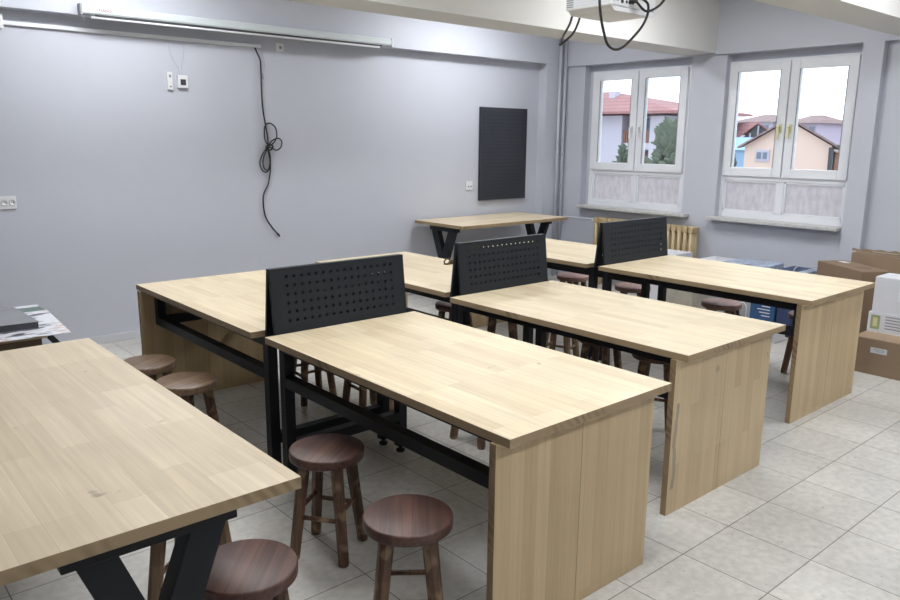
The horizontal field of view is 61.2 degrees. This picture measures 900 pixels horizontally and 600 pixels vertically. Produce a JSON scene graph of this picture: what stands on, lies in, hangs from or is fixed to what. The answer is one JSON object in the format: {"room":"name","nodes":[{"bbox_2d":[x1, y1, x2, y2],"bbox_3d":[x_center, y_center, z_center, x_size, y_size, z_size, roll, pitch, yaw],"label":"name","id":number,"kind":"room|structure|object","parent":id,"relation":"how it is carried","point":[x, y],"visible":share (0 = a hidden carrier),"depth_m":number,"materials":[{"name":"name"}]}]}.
{"room":"school workshop classroom","nodes":[
{"label":"school workshop classroom","id":0,"kind":"room"},
{"bbox_2d":[0,9,539,344],"bbox_3d":[-2.367,-1.226,6.283,10.020,3.020,0.200,-10,16,-40],"label":"wall","id":1,"kind":"structure","parent":0,"point":[119,179],"depth_m":6.45,"materials":[{"name":"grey paint"}]},
{"bbox_2d":[0,13,3,28],"bbox_3d":[-3.155,-1.931,5.256,0.112,0.100,0.050,-10,16,-40],"label":"junction box","id":2,"kind":"object","parent":1,"relation":"attached to","point":[1,17],"visible":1,"depth_m":5.27,"materials":[{"name":"white plastic"}]},
{"bbox_2d":[0,196,16,208],"bbox_3d":[-3.202,-0.704,5.509,0.112,0.092,0.016,-10,16,-40],"label":"wall socket","id":3,"kind":"object","parent":1,"relation":"attached to","point":[6,202],"visible":1,"depth_m":5.51,"materials":[{"name":"white plastic"}]},
{"bbox_2d":[1,200,7,205],"bbox_3d":[-3.215,-0.700,5.491,0.047,0.047,0.004,-10,16,-40],"label":"outlet","id":4,"kind":"object","parent":3,"relation":"attached to","point":[3,202],"depth_m":5.49,"materials":[{"name":"grey plastic"}]},
{"bbox_2d":[9,199,15,205],"bbox_3d":[-3.175,-0.707,5.524,0.047,0.047,0.004,-10,16,-40],"label":"outlet","id":5,"kind":"object","parent":3,"relation":"attached to","point":[12,202],"depth_m":5.52,"materials":[{"name":"grey plastic"}]},
{"bbox_2d":[3,20,260,47],"bbox_3d":[-2.379,-2.061,5.935,1.970,0.027,0.026,-10,16,-40],"label":"duct","id":6,"kind":"object","parent":1,"relation":"attached to","point":[13,23],"visible":1,"depth_m":5.83,"materials":[{"name":"white plastic"}]},
{"bbox_2d":[254,48,282,236],"bbox_3d":[-1.594,-1.379,6.764,0.230,1.653,0.045,-10,16,-40],"label":"hanging cord","id":7,"kind":"object","parent":6,"relation":"hanging from","point":[268,145],"visible":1,"depth_m":6.75,"materials":[{"name":"black rubber"}]},
{"bbox_2d":[166,72,172,89],"bbox_3d":[-2.251,-1.760,6.112,0.042,0.138,0.029,-10,16,-40],"label":"remote control","id":8,"kind":"object","parent":1,"relation":"attached to","point":[168,74],"visible":1,"depth_m":6.10,"materials":[{"name":"white plastic"}]},
{"bbox_2d":[168,40,187,87],"bbox_3d":[-2.190,-1.902,6.133,0.134,0.372,0.032,-10,16,-40],"label":"switch","id":9,"kind":"object","parent":1,"relation":"attached to","point":[182,80],"visible":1,"depth_m":6.16,"materials":[{"name":"white plastic"}]},
{"bbox_2d":[43,292,412,344],"bbox_3d":[-2.461,0.262,6.385,9.226,0.065,0.012,-10,16,-40],"label":"baseboard","id":10,"kind":"structure","parent":1,"relation":"attached to","point":[109,338],"depth_m":6.17,"materials":[{"name":"grey paint"}]},
{"bbox_2d":[77,3,392,47],"bbox_3d":[-1.615,-2.254,6.375,2.796,0.119,0.068,-10,16,-40],"label":"projector screen","id":11,"kind":"object","parent":1,"relation":"attached to","point":[100,12],"visible":1,"depth_m":6.17,"materials":[{"name":"grey"}]},
{"bbox_2d":[275,43,283,51],"bbox_3d":[-1.499,-2.219,6.689,0.078,0.072,0.016,-10,16,-40],"label":"wall socket","id":12,"kind":"object","parent":1,"relation":"attached to","point":[279,47],"visible":1,"depth_m":6.68,"materials":[{"name":"white plastic"}]},
{"bbox_2d":[0,0,564,64],"bbox_3d":[-2.281,-2.412,5.878,9.536,0.530,0.124,-10,16,-40],"label":"ceiling beam","id":13,"kind":"structure","parent":1,"relation":"attached to","point":[408,34],"depth_m":7.01,"materials":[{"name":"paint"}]},
{"bbox_2d":[465,181,472,189],"bbox_3d":[0.211,-1.265,8.419,0.100,0.095,0.016,-10,16,-40],"label":"wall socket","id":14,"kind":"object","parent":1,"relation":"attached to","point":[468,184],"visible":1,"depth_m":8.41,"materials":[{"name":"white plastic"}]},
{"bbox_2d":[478,107,527,200],"bbox_3d":[0.603,-1.662,8.670,0.735,1.020,0.032,-10,16,-40],"label":"board","id":15,"kind":"object","parent":1,"relation":"attached to","point":[502,131],"visible":1,"depth_m":8.64,"materials":[{"name":"black dark painted steel"}]},
{"bbox_2d":[534,64,563,274],"bbox_3d":[1.199,-1.533,9.171,0.346,2.490,0.118,-10,16,-40],"label":"trim","id":16,"kind":"structure","parent":1,"relation":"attached to","point":[548,73],"depth_m":9.01,"materials":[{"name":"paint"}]},
{"bbox_2d":[0,274,899,599],"bbox_3d":[0.596,1.049,3.260,10.020,0.120,9.284,-10,16,-40],"label":"floor","id":17,"kind":"structure","parent":0,"point":[818,515],"depth_m":3.37,"materials":[{"name":"stone"}]},
{"bbox_2d":[0,335,59,350],"bbox_3d":[-2.187,0.478,3.762,1.411,0.751,0.660,-10,16,-40],"label":"side table","id":18,"kind":"object","parent":17,"relation":"on","point":[23,343],"visible":0.12,"depth_m":3.49,"materials":[{"name":"brown wood"}]},
{"bbox_2d":[0,304,70,341],"bbox_3d":[-2.316,0.141,3.529,0.905,0.003,0.765,-10,16,-40],"label":"printed sheet","id":19,"kind":"object","parent":18,"relation":"on","point":[48,324],"visible":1,"depth_m":3.60,"materials":[{"name":"white paper"}]},
{"bbox_2d":[0,305,38,332],"bbox_3d":[-2.380,0.119,3.535,0.726,0.036,0.549,-10,16,-40],"label":"case","id":20,"kind":"object","parent":19,"relation":"on","point":[12,319],"visible":1,"depth_m":3.57,"materials":[{"name":"white plastic"}]},
{"bbox_2d":[123,354,175,381],"bbox_3d":[-1.643,0.549,4.167,0.296,0.443,0.296,4,12,14],"label":"round stool","id":21,"kind":"object","parent":17,"relation":"on","point":[150,365],"visible":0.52,"depth_m":4.10,"materials":[{"name":"brown wood"}]},
{"bbox_2d":[0,338,300,599],"bbox_3d":[-1.247,0.748,2.398,0.778,0.809,1.752,-10,16,-40],"label":"table","id":22,"kind":"object","parent":17,"relation":"on","point":[101,462],"visible":1,"depth_m":1.92,"materials":[{"name":"brown wood"}]},
{"bbox_2d":[156,371,218,422],"bbox_3d":[-1.326,0.616,3.866,0.296,0.443,0.296,7,14,28],"label":"round stool","id":23,"kind":"object","parent":17,"relation":"on","point":[188,384],"visible":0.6,"depth_m":3.81,"materials":[{"name":"brown wood"}]},
{"bbox_2d":[147,520,231,599],"bbox_3d":[-0.873,0.893,2.581,0.296,0.443,0.296,2,12,9],"label":"round stool","id":24,"kind":"object","parent":17,"relation":"on","point":[157,567],"visible":0.02,"depth_m":2.50,"materials":[{"name":"brown wood"}]},
{"bbox_2d":[203,539,297,599],"bbox_3d":[-0.588,0.972,2.223,0.296,0.443,0.296,1,12,1],"label":"round stool","id":25,"kind":"object","parent":17,"relation":"on","point":[247,569],"visible":0.8,"depth_m":2.15,"materials":[{"name":"brown wood"}]},
{"bbox_2d":[136,270,388,463],"bbox_3d":[-1.095,0.342,4.415,0.866,0.752,1.525,-10,16,-40],"label":"workbench","id":26,"kind":"object","parent":17,"relation":"on","point":[215,324],"visible":0.62,"depth_m":4.46,"materials":[{"name":"brown wood"}]},
{"bbox_2d":[294,358,336,405],"bbox_3d":[-0.884,0.414,4.839,0.296,0.443,0.296,-8,15,-35],"label":"round stool","id":27,"kind":"object","parent":17,"relation":"on","point":[304,366],"visible":0.13,"depth_m":4.82,"materials":[{"name":"brown wood"}]},
{"bbox_2d":[289,434,366,567],"bbox_3d":[-0.488,0.797,3.051,0.296,0.443,0.296,4,12,14],"label":"round stool","id":28,"kind":"object","parent":17,"relation":"on","point":[318,454],"visible":0.96,"depth_m":2.98,"materials":[{"name":"brown wood"}]},
{"bbox_2d":[342,379,393,410],"bbox_3d":[-0.497,0.469,4.598,0.296,0.443,0.296,-9,15,-37],"label":"round stool","id":29,"kind":"object","parent":17,"relation":"on","point":[347,385],"visible":0.06,"depth_m":4.60,"materials":[{"name":"brown wood"}]},
{"bbox_2d":[362,494,452,599],"bbox_3d":[-0.139,0.913,2.523,0.296,0.443,0.296,0,12,-3],"label":"round stool","id":30,"kind":"object","parent":17,"relation":"on","point":[402,520],"visible":1,"depth_m":2.42,"materials":[{"name":"brown wood"}]},
{"bbox_2d":[315,251,532,343],"bbox_3d":[-0.194,0.154,5.344,0.841,0.752,1.475,-10,16,-40],"label":"workbench","id":31,"kind":"object","parent":17,"relation":"on","point":[424,275],"visible":0.14,"depth_m":5.00,"materials":[{"name":"brown wood"}]},
{"bbox_2d":[444,258,452,264],"bbox_3d":[-0.008,-0.279,5.479,0.095,0.044,0.036,-10,16,-40],"label":"trinket","id":32,"kind":"object","parent":31,"relation":"on","point":[450,261],"visible":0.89,"depth_m":5.47,"materials":[{"name":"brown"}]},
{"bbox_2d":[435,301,472,326],"bbox_3d":[0.035,0.241,5.700,0.296,0.443,0.296,9,14,33],"label":"round stool","id":33,"kind":"object","parent":17,"relation":"on","point":[442,306],"visible":0.23,"depth_m":5.63,"materials":[{"name":"brown wood"}]},
{"bbox_2d":[450,426,485,449],"bbox_3d":[0.169,0.559,4.207,0.296,0.443,0.296,12,16,43],"label":"round stool","id":34,"kind":"object","parent":17,"relation":"on","point":[481,443],"visible":0.06,"depth_m":4.11,"materials":[{"name":"brown wood"}]},
{"bbox_2d":[265,311,671,599],"bbox_3d":[-0.016,0.606,3.219,0.870,0.752,1.567,-10,16,-40],"label":"workbench","id":35,"kind":"object","parent":17,"relation":"on","point":[566,477],"visible":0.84,"depth_m":2.77,"materials":[{"name":"brown wood"}]},
{"bbox_2d":[265,254,406,336],"bbox_3d":[-0.543,-0.028,3.730,0.760,0.328,0.102,-10,16,-40],"label":"divider","id":36,"kind":"object","parent":35,"relation":"attached to","point":[324,294],"visible":1,"depth_m":3.67,"materials":[{"name":"black metal"}]},
{"bbox_2d":[415,212,567,258],"bbox_3d":[0.463,-0.481,8.273,1.560,0.809,0.750,-10,16,-40],"label":"table","id":37,"kind":"object","parent":17,"relation":"on","point":[452,225],"visible":0.52,"depth_m":7.90,"materials":[{"name":"brown wood"}]},
{"bbox_2d":[486,316,517,339],"bbox_3d":[0.377,0.281,5.524,0.296,0.443,0.296,2,12,9],"label":"round stool","id":38,"kind":"object","parent":17,"relation":"on","point":[512,327],"visible":0.04,"depth_m":5.42,"materials":[{"name":"brown wood"}]},
{"bbox_2d":[551,39,562,275],"bbox_3d":[1.277,-1.779,9.059,0.042,3.018,0.042,-10,16,-40],"label":"pipe","id":39,"kind":"object","parent":17,"relation":"on","point":[561,46],"visible":0.83,"depth_m":9.03,"materials":[{"name":"grey metal"}]},
{"bbox_2d":[469,238,649,359],"bbox_3d":[0.869,-0.061,6.405,0.886,0.752,1.395,-10,16,-40],"label":"workbench","id":40,"kind":"object","parent":17,"relation":"on","point":[574,257],"visible":0.16,"depth_m":6.08,"materials":[{"name":"brown wood"}]},
{"bbox_2d":[556,40,567,274],"bbox_3d":[1.345,-1.791,9.117,0.042,3.018,0.042,-10,16,-40],"label":"pipe","id":41,"kind":"object","parent":17,"relation":"on","point":[566,42],"visible":0.73,"depth_m":9.08,"materials":[{"name":"grey metal"}]},
{"bbox_2d":[546,332,578,356],"bbox_3d":[0.779,0.312,5.400,0.296,0.443,0.296,7,14,28],"label":"round stool","id":42,"kind":"object","parent":17,"relation":"on","point":[566,340],"visible":0.11,"depth_m":5.42,"materials":[{"name":"brown wood"}]},
{"bbox_2d":[557,272,588,286],"bbox_3d":[1.113,-0.010,6.935,0.296,0.443,0.296,10,15,38],"label":"round stool","id":43,"kind":"object","parent":17,"relation":"on","point":[571,278],"visible":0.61,"depth_m":6.81,"materials":[{"name":"brown wood"}]},
{"bbox_2d":[578,340,621,368],"bbox_3d":[0.950,0.436,4.820,0.296,0.443,0.296,10,15,38],"label":"round stool","id":44,"kind":"object","parent":17,"relation":"on","point":[585,345],"visible":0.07,"depth_m":4.77,"materials":[{"name":"brown wood"}]},
{"bbox_2d":[450,280,785,515],"bbox_3d":[0.818,0.421,4.133,0.883,0.752,1.550,-10,16,-40],"label":"workbench","id":45,"kind":"object","parent":17,"relation":"on","point":[718,361],"visible":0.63,"depth_m":3.66,"materials":[{"name":"brown wood"}]},
{"bbox_2d":[450,234,547,296],"bbox_3d":[0.316,-0.215,4.656,0.744,0.327,0.106,-10,16,-40],"label":"divider","id":46,"kind":"object","parent":45,"relation":"attached to","point":[501,266],"visible":0.98,"depth_m":4.60,"materials":[{"name":"black metal"}]},
{"bbox_2d":[615,282,650,296],"bbox_3d":[1.540,0.092,6.469,0.296,0.443,0.296,5,13,18],"label":"round stool","id":47,"kind":"object","parent":17,"relation":"on","point":[624,287],"visible":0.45,"depth_m":6.36,"materials":[{"name":"brown wood"}]},
{"bbox_2d":[592,217,698,283],"bbox_3d":[2.102,-0.483,8.416,0.132,0.767,1.333,-10,16,-40],"label":"radiator","id":48,"kind":"object","parent":17,"relation":"on","point":[679,237],"visible":0.22,"depth_m":7.97,"materials":[{"name":"beige metal"}]},
{"bbox_2d":[562,216,591,219],"bbox_3d":[1.507,-0.975,9.047,0.036,0.036,0.544,-8,15,-34],"label":"pipe","id":49,"kind":"object","parent":48,"relation":"attached to","point":[562,216],"visible":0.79,"depth_m":9.00,"materials":[{"name":"grey metal"}]},
{"bbox_2d":[632,354,669,430],"bbox_3d":[1.208,0.513,4.470,0.296,0.443,0.296,6,13,23],"label":"round stool","id":50,"kind":"object","parent":17,"relation":"on","point":[644,364],"visible":0.16,"depth_m":4.36,"materials":[{"name":"brown wood"}]},
{"bbox_2d":[649,249,692,299],"bbox_3d":[2.192,-0.214,7.673,0.330,0.550,0.330,-10,16,-40],"label":"carton","id":51,"kind":"object","parent":17,"relation":"on","point":[654,288],"visible":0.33,"depth_m":7.60,"materials":[{"name":"white cardboard"}]},
{"bbox_2d":[666,288,708,308],"bbox_3d":[2.257,0.021,7.246,0.280,0.270,0.280,-10,16,-40],"label":"carton","id":52,"kind":"object","parent":17,"relation":"on","point":[690,299],"visible":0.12,"depth_m":7.13,"materials":[{"name":"beige cardboard"}]},
{"bbox_2d":[701,298,741,314],"bbox_3d":[2.066,0.231,5.841,0.296,0.443,0.296,9,14,33],"label":"round stool","id":53,"kind":"object","parent":17,"relation":"on","point":[729,306],"visible":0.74,"depth_m":5.74,"materials":[{"name":"brown wood"}]},
{"bbox_2d":[709,296,750,317],"bbox_3d":[2.726,-0.084,7.254,0.435,0.480,0.750,-10,16,-40],"label":"carton","id":54,"kind":"object","parent":17,"relation":"on","point":[742,311],"visible":0.02,"depth_m":6.99,"materials":[{"name":"white cardboard"}]},
{"bbox_2d":[699,256,733,261],"bbox_3d":[2.596,-0.389,7.404,0.300,0.052,0.240,-10,16,-40],"label":"pack","id":55,"kind":"object","parent":54,"relation":"on","point":[714,258],"visible":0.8,"depth_m":7.40},
{"bbox_2d":[723,258,758,264],"bbox_3d":[2.774,-0.352,7.217,0.320,0.060,0.230,-10,16,-40],"label":"pack","id":56,"kind":"object","parent":54,"relation":"on","point":[742,261],"visible":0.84,"depth_m":7.18},
{"bbox_2d":[749,261,783,268],"bbox_3d":[2.933,-0.320,7.053,0.300,0.068,0.200,-11,16,-42],"label":"pack","id":57,"kind":"object","parent":54,"relation":"on","point":[766,264],"visible":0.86,"depth_m":7.00},
{"bbox_2d":[724,298,746,316],"bbox_3d":[2.586,0.106,6.875,0.103,0.264,0.205,-10,16,-40],"label":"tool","id":58,"kind":"object","parent":17,"relation":"on","point":[737,311],"visible":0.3,"depth_m":6.85,"materials":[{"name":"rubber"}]},
{"bbox_2d":[598,255,874,423],"bbox_3d":[1.894,0.190,5.268,0.926,0.752,1.537,-10,16,-40],"label":"workbench","id":59,"kind":"object","parent":17,"relation":"on","point":[825,328],"visible":0.73,"depth_m":4.81,"materials":[{"name":"brown wood"}]},
{"bbox_2d":[594,216,667,267],"bbox_3d":[1.394,-0.446,5.783,0.800,0.331,0.102,-10,16,-40],"label":"divider","id":60,"kind":"object","parent":59,"relation":"attached to","point":[634,239],"visible":0.98,"depth_m":5.72,"materials":[{"name":"black metal"}]},
{"bbox_2d":[749,303,776,322],"bbox_3d":[2.792,0.107,6.697,0.201,0.340,0.220,-10,16,-40],"label":"box","id":61,"kind":"object","parent":17,"relation":"on","point":[757,311],"visible":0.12,"depth_m":6.62,"materials":[{"name":"blue"}]},
{"bbox_2d":[757,306,769,316],"bbox_3d":[2.725,0.069,6.612,0.001,0.148,0.115,-10,16,-40],"label":"print","id":62,"kind":"object","parent":61,"relation":"attached to","point":[762,311],"depth_m":6.62},
{"bbox_2d":[771,333,784,343],"bbox_3d":[2.711,0.278,6.391,0.200,0.130,0.120,-10,16,-40],"label":"carton","id":63,"kind":"object","parent":17,"relation":"on","point":[776,337],"visible":0.11,"depth_m":6.33,"materials":[{"name":"white cardboard"}]},
{"bbox_2d":[776,308,791,337],"bbox_3d":[2.921,0.126,6.565,0.180,0.360,0.130,-10,16,-40],"label":"box","id":64,"kind":"object","parent":17,"relation":"on","point":[782,314],"visible":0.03,"depth_m":6.51,"materials":[{"name":"blue cardboard"}]},
{"bbox_2d":[780,310,793,373],"bbox_3d":[2.562,0.318,5.454,0.296,0.443,0.296,-10,16,-40],"label":"round stool","id":65,"kind":"object","parent":17,"relation":"on","point":[788,351],"visible":0.14,"depth_m":5.46,"materials":[{"name":"brown wood"}]},
{"bbox_2d":[817,260,890,332],"bbox_3d":[3.332,0.030,6.359,0.250,0.641,0.580,-1,12,-8],"label":"cardboard box","id":66,"kind":"object","parent":17,"relation":"on","point":[844,269],"visible":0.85,"depth_m":6.12,"materials":[{"name":"brown cardboard"}]},
{"bbox_2d":[851,248,899,273],"bbox_3d":[3.863,-0.035,6.424,0.158,0.750,0.920,-10,16,-40],"label":"cardboard box","id":67,"kind":"object","parent":17,"relation":"on","point":[889,261],"visible":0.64,"depth_m":6.49,"materials":[{"name":"beige cardboard"}]},
{"bbox_2d":[854,330,899,380],"bbox_3d":[3.371,0.411,5.475,0.517,0.263,0.721,-10,16,-40],"label":"cardboard box","id":68,"kind":"object","parent":17,"relation":"on","point":[878,353],"visible":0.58,"depth_m":5.45,"materials":[{"name":"beige cardboard"}]},
{"bbox_2d":[867,310,899,335],"bbox_3d":[3.390,0.180,5.580,0.252,0.145,0.525,-10,16,-40],"label":"carton","id":69,"kind":"object","parent":68,"relation":"on","point":[877,321],"visible":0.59,"depth_m":5.61,"materials":[{"name":"white cardboard"}]},
{"bbox_2d":[872,273,899,315],"bbox_3d":[3.398,-0.023,5.546,0.253,0.264,0.490,-10,16,-40],"label":"box","id":70,"kind":"object","parent":69,"relation":"on","point":[886,299],"visible":1,"depth_m":5.58,"materials":[{"name":"white paper"}]},
{"bbox_3d":[3.152,0.000,6.891,0.380,0.475,0.310,-10,16,-40],"label":"carton","id":71,"kind":"object","parent":17,"relation":"on","visible":0},
{"bbox_2d":[779,266,811,271],"bbox_3d":[3.118,-0.267,6.877,0.340,0.052,0.200,-10,16,-40],"label":"pack","id":72,"kind":"object","parent":71,"relation":"on","point":[791,268],"visible":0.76,"depth_m":6.89},
{"bbox_2d":[799,268,816,274],"bbox_3d":[3.202,-0.247,6.767,0.300,0.060,0.080,-10,16,-40],"label":"pack","id":73,"kind":"object","parent":71,"relation":"on","point":[813,270],"visible":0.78,"depth_m":6.73},
{"bbox_2d":[560,0,899,267],"bbox_3d":[4.286,-1.114,6.063,0.284,3.020,8.884,-10,16,-40],"label":"wall","id":74,"kind":"structure","parent":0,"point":[871,214],"depth_m":7.30,"materials":[{"name":"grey paint"}]},
{"bbox_2d":[559,270,623,283],"bbox_3d":[2.446,-0.087,8.258,0.010,0.065,3.320,-10,16,-40],"label":"baseboard","id":75,"kind":"structure","parent":74,"relation":"attached to","point":[560,271],"depth_m":8.86,"materials":[{"name":"grey paint"}]},
{"bbox_2d":[576,58,692,216],"bbox_3d":[2.093,-1.799,8.442,0.360,1.620,1.480,-10,16,-40],"label":"window","id":76,"kind":"structure","parent":74,"relation":"attached to","point":[634,186],"depth_m":8.45,"materials":[{"name":"white plastic"}]},
{"bbox_2d":[704,45,862,231],"bbox_3d":[3.174,-1.530,7.228,0.360,1.620,1.335,-10,16,-40],"label":"window","id":77,"kind":"structure","parent":74,"relation":"attached to","point":[782,195],"depth_m":7.20,"materials":[{"name":"white plastic"}]},
{"bbox_3d":[0.626,-2.022,2.608,10.020,0.120,9.284,-10,16,-40],"label":"ceiling","id":78,"kind":"structure","parent":0,"visible":0},
{"bbox_2d":[283,0,719,55],"bbox_3d":[-1.092,-2.117,4.542,9.536,0.530,0.377,-10,16,-40],"label":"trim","id":79,"kind":"structure","parent":78,"relation":"attached to","point":[677,27],"depth_m":6.12,"materials":[{"name":"white paint"}]},
{"bbox_2d":[559,0,664,50],"bbox_3d":[0.685,-1.581,3.271,0.490,1.017,0.341,-10,16,-40],"label":"ceiling projector","id":80,"kind":"object","parent":78,"relation":"hanging from","point":[608,11],"visible":1,"depth_m":3.31,"materials":[{"name":"white plastic"}]},
{"bbox_2d":[755,0,899,36],"bbox_3d":[0.254,-1.783,3.027,9.536,0.530,0.357,-10,16,-40],"label":"beam","id":81,"kind":"structure","parent":78,"relation":"attached to","point":[883,16],"depth_m":5.12,"materials":[{"name":"white paint"}]},
{"label":"outside","id":82,"kind":"structure","parent":0,"visible":0},
{"bbox_3d":[53.124,-16.524,111.402,212.280,0.400,340.000,-10,16,-40],"label":"ground","id":83,"kind":"structure","parent":82,"visible":0},
{"bbox_2d":[612,142,627,162],"bbox_3d":[6.442,-2.887,29.113,1.179,6.167,1.238,-8,15,-35],"label":"conifer tree","id":84,"kind":"object","parent":83,"relation":"on","point":[622,157],"visible":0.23,"depth_m":28.50,"materials":[{"name":"green plant"}]},
{"bbox_2d":[645,116,676,164],"bbox_3d":[7.680,-3.038,27.637,2.464,7.099,2.253,-3,12,-16],"label":"conifer tree","id":85,"kind":"object","parent":83,"relation":"on","point":[664,141],"visible":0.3,"depth_m":26.76,"materials":[{"name":"green plant"}]},
{"bbox_2d":[600,91,752,163],"bbox_3d":[10.640,-8.100,46.699,7.800,9.150,12.050,-10,16,-40],"label":"house","id":86,"kind":"structure","parent":83,"relation":"on","point":[616,105],"depth_m":43.07,"materials":[{"name":"grey paint"}]},
{"bbox_2d":[735,137,752,166],"bbox_3d":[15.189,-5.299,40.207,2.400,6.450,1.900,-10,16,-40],"label":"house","id":87,"kind":"structure","parent":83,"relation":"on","point":[739,152],"depth_m":38.86,"materials":[{"name":"blue"}]},
{"bbox_2d":[736,122,767,136],"bbox_3d":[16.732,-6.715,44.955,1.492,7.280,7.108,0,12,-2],"label":"house","id":88,"kind":"structure","parent":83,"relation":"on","point":[752,129],"depth_m":42.12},
{"bbox_2d":[737,115,776,136],"bbox_3d":[35.804,-16.059,85.389,9.000,9.150,5.200,-10,16,-40],"label":"house","id":89,"kind":"structure","parent":83,"relation":"on","point":[768,121],"depth_m":82.09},
{"bbox_2d":[737,122,837,169],"bbox_3d":[14.435,-4.215,33.300,3.703,7.180,8.895,5,13,22],"label":"gabled house","id":90,"kind":"structure","parent":83,"relation":"on","point":[813,151],"depth_m":29.52,"materials":[{"name":"beige paint"}]},
{"bbox_2d":[798,115,841,144],"bbox_3d":[38.391,-14.685,79.516,9.000,8.950,3.700,-10,16,-40],"label":"house","id":91,"kind":"structure","parent":83,"relation":"on","point":[828,127],"depth_m":76.97,"materials":[{"name":"grey paint"}]},
{"bbox_2d":[834,149,838,170],"bbox_3d":[20.034,-4.237,35.663,3.200,6.350,3.900,-10,16,-40],"label":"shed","id":92,"kind":"object","parent":83,"relation":"on","point":[836,150],"visible":0.02,"depth_m":35.45,"materials":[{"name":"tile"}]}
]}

